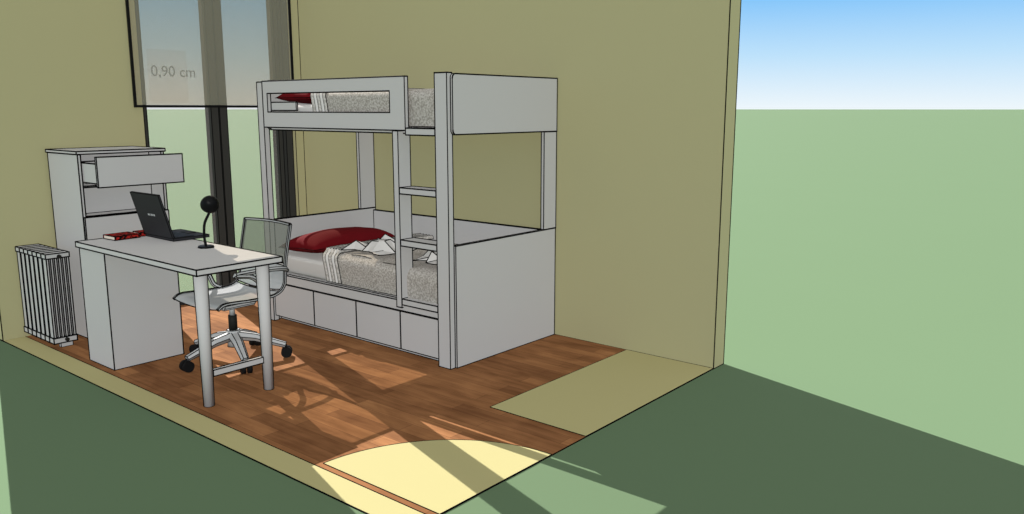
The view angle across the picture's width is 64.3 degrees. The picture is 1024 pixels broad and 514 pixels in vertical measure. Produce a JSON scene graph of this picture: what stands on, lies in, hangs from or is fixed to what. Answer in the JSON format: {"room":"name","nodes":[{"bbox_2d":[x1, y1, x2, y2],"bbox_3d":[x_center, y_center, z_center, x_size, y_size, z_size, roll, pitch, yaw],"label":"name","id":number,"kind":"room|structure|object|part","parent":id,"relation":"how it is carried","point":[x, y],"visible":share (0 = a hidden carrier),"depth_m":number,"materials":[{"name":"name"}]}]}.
{"room":"bedroom","nodes":[
{"label":"bedroom","id":0,"kind":"room"},
{"bbox_2d":[0,0,306,340],"bbox_3d":[-2.881,-1.947,6.535,0.158,4.812,2.698,8,13,39],"label":"wall","id":1,"kind":"structure","parent":0,"point":[66,81],"depth_m":5.98,"materials":[{"name":"paint"}]},
{"bbox_2d":[0,336,425,513],"bbox_3d":[-2.071,0.830,4.677,4.431,0.010,0.156,8,13,39],"label":"trim","id":2,"kind":"structure","parent":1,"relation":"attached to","point":[363,499],"depth_m":4.15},
{"bbox_2d":[135,0,296,304],"bbox_3d":[-2.544,-1.653,7.017,0.098,4.062,1.428,8,13,39],"label":"window","id":3,"kind":"structure","parent":1,"relation":"in","point":[210,18],"depth_m":7.15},
{"bbox_3d":[-2.985,-1.560,6.494,0.098,4.058,0.048,8,13,39],"label":"frame","id":4,"kind":"part","parent":3,"relation":"part of","materials":[{"name":"black metal"}]},
{"bbox_2d":[125,0,293,107],"bbox_3d":[-2.491,-1.780,6.890,0.022,1.018,1.500,8,13,39],"label":"window blind","id":5,"kind":"object","parent":3,"relation":"attached to","point":[126,1],"visible":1,"depth_m":6.61,"materials":[{"name":"fabric"}]},
{"bbox_3d":[-2.589,-1.645,6.963,0.098,4.058,0.078,8,13,39],"label":"frame","id":6,"kind":"part","parent":3,"relation":"part of","materials":[{"name":"black metal"}]},
{"bbox_3d":[-2.538,-1.656,7.024,0.098,4.058,0.078,8,13,39],"label":"frame","id":7,"kind":"part","parent":3,"relation":"part of","materials":[{"name":"black metal"}]},
{"bbox_3d":[-2.172,-1.735,7.457,0.098,4.058,0.053,8,13,39],"label":"frame","id":8,"kind":"part","parent":3,"relation":"part of","materials":[{"name":"black metal"}]},
{"bbox_3d":[-2.113,-1.748,7.527,0.098,4.058,0.078,8,13,39],"label":"frame","id":9,"kind":"part","parent":3,"relation":"part of","materials":[{"name":"black metal"}]},
{"bbox_2d":[27,302,712,513],"bbox_3d":[-1.154,0.653,5.649,4.279,0.008,2.544,8,13,39],"label":"floor","id":10,"kind":"structure","parent":0,"point":[336,395],"depth_m":4.86,"materials":[{"name":"brown wood"}]},
{"bbox_2d":[15,243,77,346],"bbox_3d":[-3.331,0.275,5.835,0.545,0.680,0.164,8,13,39],"label":"radiator","id":11,"kind":"object","parent":10,"relation":"on","point":[44,270],"visible":1,"depth_m":5.71,"materials":[{"name":"metal"}]},
{"bbox_2d":[45,146,184,337],"bbox_3d":[-2.903,-0.117,6.073,0.794,1.369,0.649,8,13,39],"label":"dresser","id":12,"kind":"object","parent":10,"relation":"on","point":[91,187],"visible":0.35,"depth_m":5.88,"materials":[{"name":"grey paint"}]},
{"bbox_3d":[-2.881,-0.227,6.034,0.217,0.214,0.621,8,13,39],"label":"drawer","id":13,"kind":"part","parent":12,"relation":"part of","materials":[{"name":"grey paint"}]},
{"bbox_3d":[-2.769,-0.636,5.866,0.447,0.214,0.621,8,13,39],"label":"drawer","id":14,"kind":"part","parent":12,"relation":"part of","materials":[{"name":"grey paint"}]},
{"bbox_2d":[75,236,282,407],"bbox_3d":[-2.094,0.343,5.110,1.504,0.809,0.549,8,13,39],"label":"desk","id":15,"kind":"object","parent":10,"relation":"on","point":[132,317],"visible":0.96,"depth_m":5.19,"materials":[{"name":"white wood"}]},
{"bbox_2d":[103,231,139,240],"bbox_3d":[-2.602,-0.139,5.431,0.153,0.029,0.173,8,13,36],"label":"book","id":16,"kind":"object","parent":15,"relation":"on","point":[121,235],"visible":1,"depth_m":5.40,"materials":[{"name":"paper"}]},
{"bbox_2d":[133,230,145,236],"bbox_3d":[-2.489,-0.168,5.588,0.123,0.029,0.173,10,14,43],"label":"book","id":17,"kind":"object","parent":15,"relation":"on","point":[141,232],"visible":0.25,"depth_m":5.51,"materials":[{"name":"paper"}]},
{"bbox_2d":[130,191,209,241],"bbox_3d":[-2.278,-0.284,5.427,0.374,0.310,0.337,8,13,39],"label":"laptop","id":18,"kind":"object","parent":15,"relation":"on","point":[151,212],"visible":1,"depth_m":5.34,"materials":[{"name":"black plastic"}]},
{"bbox_3d":[-2.356,-0.276,5.333,0.374,0.293,0.093,8,13,39],"label":"lid","id":19,"kind":"part","parent":18,"relation":"part of","materials":[{"name":"black plastic"}]},
{"bbox_3d":[-1.711,0.464,4.538,0.077,0.771,0.077,8,13,39],"label":"leg","id":20,"kind":"part","parent":15,"relation":"part of","materials":[{"name":"grey paint"}]},
{"bbox_2d":[198,195,219,248],"bbox_3d":[-1.884,-0.219,5.049,0.150,0.327,0.104,2,11,12],"label":"desk lamp","id":21,"kind":"object","parent":15,"relation":"on","point":[209,204],"visible":1,"depth_m":5.01,"materials":[{"name":"black plastic"}]},
{"bbox_3d":[-1.887,-0.193,5.062,0.073,0.255,0.021,0,10,2],"label":"stem","id":22,"kind":"part","parent":21,"relation":"part of","materials":[{"name":"black plastic"}]},
{"bbox_3d":[-1.857,-0.325,5.025,0.100,0.110,0.110,8,13,39],"label":"lamp shade","id":23,"kind":"part","parent":21,"relation":"part of","materials":[{"name":"black plastic"}]},
{"bbox_3d":[-1.457,0.413,4.817,0.077,0.771,0.077,8,13,39],"label":"leg","id":24,"kind":"part","parent":15,"relation":"part of","materials":[{"name":"grey paint"}]},
{"bbox_2d":[172,217,291,373],"bbox_3d":[-1.864,0.238,5.361,0.724,0.912,0.717,8,13,37],"label":"office chair","id":25,"kind":"object","parent":10,"relation":"on","point":[272,236],"visible":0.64,"depth_m":5.43,"materials":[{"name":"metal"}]},
{"bbox_3d":[-2.033,0.004,5.503,0.020,0.484,0.587,8,13,37],"label":"frame","id":26,"kind":"part","parent":25,"relation":"part of","materials":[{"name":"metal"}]},
{"bbox_3d":[-2.040,0.118,5.559,0.084,0.232,0.450,8,13,37],"label":"armrest","id":27,"kind":"part","parent":25,"relation":"part of","materials":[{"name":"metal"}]},
{"bbox_3d":[-1.867,0.258,5.351,0.500,0.065,0.475,8,13,37],"label":"seat","id":28,"kind":"part","parent":25,"relation":"part of","materials":[{"name":"white plastic"}]},
{"bbox_3d":[-1.637,0.059,5.202,0.020,0.484,0.587,8,13,37],"label":"frame","id":29,"kind":"part","parent":25,"relation":"part of","materials":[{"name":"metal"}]},
{"bbox_3d":[-1.601,0.178,5.225,0.083,0.232,0.450,8,13,37],"label":"armrest","id":30,"kind":"part","parent":25,"relation":"part of","materials":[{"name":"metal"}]},
{"bbox_3d":[-1.670,-0.114,5.542,0.498,0.264,0.087,8,13,37],"label":"backrest","id":31,"kind":"part","parent":25,"relation":"part of","materials":[{"name":"clear plastic"}]},
{"bbox_3d":[-1.654,-0.246,5.540,0.510,0.023,0.045,8,13,37],"label":"rail","id":32,"kind":"part","parent":25,"relation":"part of","materials":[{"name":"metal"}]},
{"bbox_2d":[256,72,557,369],"bbox_3d":[-0.809,-0.383,6.115,2.031,1.877,1.105,8,13,39],"label":"bunk bed","id":33,"kind":"object","parent":10,"relation":"on","point":[496,286],"visible":0.9,"depth_m":5.55,"materials":[{"name":"grey paint"}]},
{"bbox_3d":[-1.895,-0.413,6.334,0.079,1.859,0.054,8,13,39],"label":"post","id":34,"kind":"part","parent":33,"relation":"part of","materials":[{"name":"grey paint"}]},
{"bbox_3d":[-1.692,-1.120,6.056,0.319,0.069,0.022,8,13,39],"label":"rail","id":35,"kind":"part","parent":33,"relation":"part of","materials":[{"name":"grey paint"}]},
{"bbox_3d":[-1.515,-1.224,6.579,0.028,0.376,1.073,8,13,39],"label":"panel","id":36,"kind":"part","parent":33,"relation":"part of","materials":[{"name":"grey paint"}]},
{"bbox_3d":[-1.491,0.318,6.500,0.502,0.271,0.596,8,13,39],"label":"drawer","id":37,"kind":"part","parent":33,"relation":"part of","materials":[{"name":"grey paint"}]},
{"bbox_2d":[279,251,325,279],"bbox_3d":[-0.792,0.083,6.207,1.930,0.141,1.005,8,13,39],"label":"mattress","id":38,"kind":"object","parent":33,"relation":"on","point":[301,263],"visible":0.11,"depth_m":6.23,"materials":[{"name":"white fabric"}]},
{"bbox_2d":[289,227,394,252],"bbox_3d":[-1.386,-0.145,6.558,0.455,0.175,0.844,8,13,39],"label":"pillow","id":39,"kind":"object","parent":38,"relation":"on","point":[318,241],"visible":0.7,"depth_m":6.33,"materials":[{"name":"red fabric"}]},
{"bbox_2d":[322,233,456,303],"bbox_3d":[-0.605,0.061,6.016,1.392,0.247,1.005,8,13,39],"label":"duvet","id":40,"kind":"object","parent":38,"relation":"on","point":[353,268],"visible":0.51,"depth_m":5.74,"materials":[{"name":"fabric"}]},
{"bbox_2d":[341,234,416,255],"bbox_3d":[-0.959,-0.110,5.987,0.433,0.116,0.415,8,13,39],"label":"sheet","id":41,"kind":"object","parent":40,"relation":"on","point":[385,245],"visible":0.74,"depth_m":5.91,"materials":[{"name":"white fabric"}]},
{"bbox_2d":[413,251,436,264],"bbox_3d":[-0.469,-0.037,5.595,0.422,0.114,0.366,8,13,39],"label":"sheet","id":42,"kind":"object","parent":40,"relation":"on","point":[430,257],"visible":0.27,"depth_m":5.50,"materials":[{"name":"white fabric"}]},
{"bbox_3d":[-1.545,0.028,6.843,0.039,0.809,1.056,8,13,39],"label":"panel","id":43,"kind":"part","parent":33,"relation":"part of","materials":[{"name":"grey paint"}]},
{"bbox_3d":[-1.272,-1.067,5.680,1.567,0.349,0.039,8,13,39],"label":"guard rail","id":44,"kind":"part","parent":33,"relation":"part of","materials":[{"name":"grey paint"}]},
{"bbox_3d":[-1.110,0.374,6.189,0.492,0.271,0.596,8,13,39],"label":"drawer","id":45,"kind":"part","parent":33,"relation":"part of","materials":[{"name":"grey paint"}]},
{"bbox_3d":[-1.161,0.260,5.844,1.833,0.079,0.044,8,13,39],"label":"rail","id":46,"kind":"part","parent":33,"relation":"part of","materials":[{"name":"grey paint"}]},
{"bbox_2d":[298,105,433,127],"bbox_3d":[-0.773,-1.043,5.986,1.880,0.146,1.005,8,13,39],"label":"mattress","id":47,"kind":"object","parent":33,"relation":"on","point":[308,108],"visible":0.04,"depth_m":5.93,"materials":[{"name":"white fabric"}]},
{"bbox_2d":[276,93,311,103],"bbox_3d":[-1.386,-1.265,6.381,0.376,0.142,0.844,8,13,39],"label":"pillow","id":48,"kind":"object","parent":47,"relation":"on","point":[305,98],"visible":0.19,"depth_m":6.09,"materials":[{"name":"red fabric"}]},
{"bbox_2d":[310,88,433,126],"bbox_3d":[-0.628,-1.084,5.827,1.452,0.277,1.004,8,13,39],"label":"duvet","id":49,"kind":"object","parent":47,"relation":"on","point":[421,100],"visible":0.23,"depth_m":5.44,"materials":[{"name":"fabric"}]},
{"bbox_3d":[-1.263,-0.949,7.011,0.039,1.066,0.173,8,13,39],"label":"post","id":50,"kind":"part","parent":33,"relation":"part of","materials":[{"name":"grey paint"}]},
{"bbox_3d":[-0.744,0.428,5.891,0.462,0.271,0.596,8,13,39],"label":"drawer","id":51,"kind":"part","parent":33,"relation":"part of","materials":[{"name":"grey paint"}]},
{"bbox_3d":[-0.722,-0.247,5.413,0.059,1.181,0.116,8,13,39],"label":"ladder rail","id":52,"kind":"part","parent":33,"relation":"part of","materials":[{"name":"grey paint"}]},
{"bbox_3d":[-0.425,0.476,5.629,0.373,0.271,0.596,8,13,39],"label":"drawer","id":53,"kind":"part","parent":33,"relation":"part of","materials":[{"name":"grey paint"}]},
{"bbox_3d":[-0.421,-0.203,5.129,0.114,1.877,0.054,8,13,39],"label":"post","id":54,"kind":"part","parent":33,"relation":"part of","materials":[{"name":"grey paint"}]},
{"bbox_3d":[-0.460,0.080,6.613,1.949,0.789,0.033,8,13,39],"label":"panel","id":55,"kind":"part","parent":33,"relation":"part of","materials":[{"name":"grey paint"}]},
{"bbox_3d":[-0.028,-1.003,5.364,0.026,0.376,1.073,8,13,39],"label":"panel","id":56,"kind":"part","parent":33,"relation":"part of","materials":[{"name":"grey paint"}]},
{"bbox_3d":[-0.029,0.253,5.605,0.034,0.809,1.056,8,13,39],"label":"panel","id":57,"kind":"part","parent":33,"relation":"part of","materials":[{"name":"grey paint"}]},
{"bbox_3d":[0.261,-0.545,5.811,0.034,0.699,0.153,8,13,39],"label":"post","id":58,"kind":"part","parent":33,"relation":"part of","materials":[{"name":"grey paint"}]},
{"bbox_2d":[323,439,551,513],"bbox_3d":[-0.349,0.967,3.904,0.774,0.006,0.774,8,13,39],"label":"door swing area","id":59,"kind":"object","parent":10,"relation":"on","point":[436,476],"depth_m":3.81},
{"bbox_2d":[490,349,712,435],"bbox_3d":[0.588,0.782,4.923,0.656,0.006,1.446,8,13,39],"label":"rug","id":60,"kind":"object","parent":10,"relation":"on","point":[585,400],"depth_m":4.83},
{"bbox_2d":[298,0,740,368],"bbox_3d":[-0.354,-1.901,6.283,4.433,4.812,0.153,8,13,39],"label":"wall","id":61,"kind":"structure","parent":0,"point":[647,89],"depth_m":5.63,"materials":[{"name":"paint"}]},
{"label":"outside","id":62,"kind":"structure","parent":0,"visible":0},
{"bbox_2d":[0,109,1023,513],"bbox_3d":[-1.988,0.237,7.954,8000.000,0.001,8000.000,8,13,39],"label":"ground","id":63,"kind":"structure","parent":62,"point":[874,352],"depth_m":5.14,"materials":[{"name":"green"}]}
]}

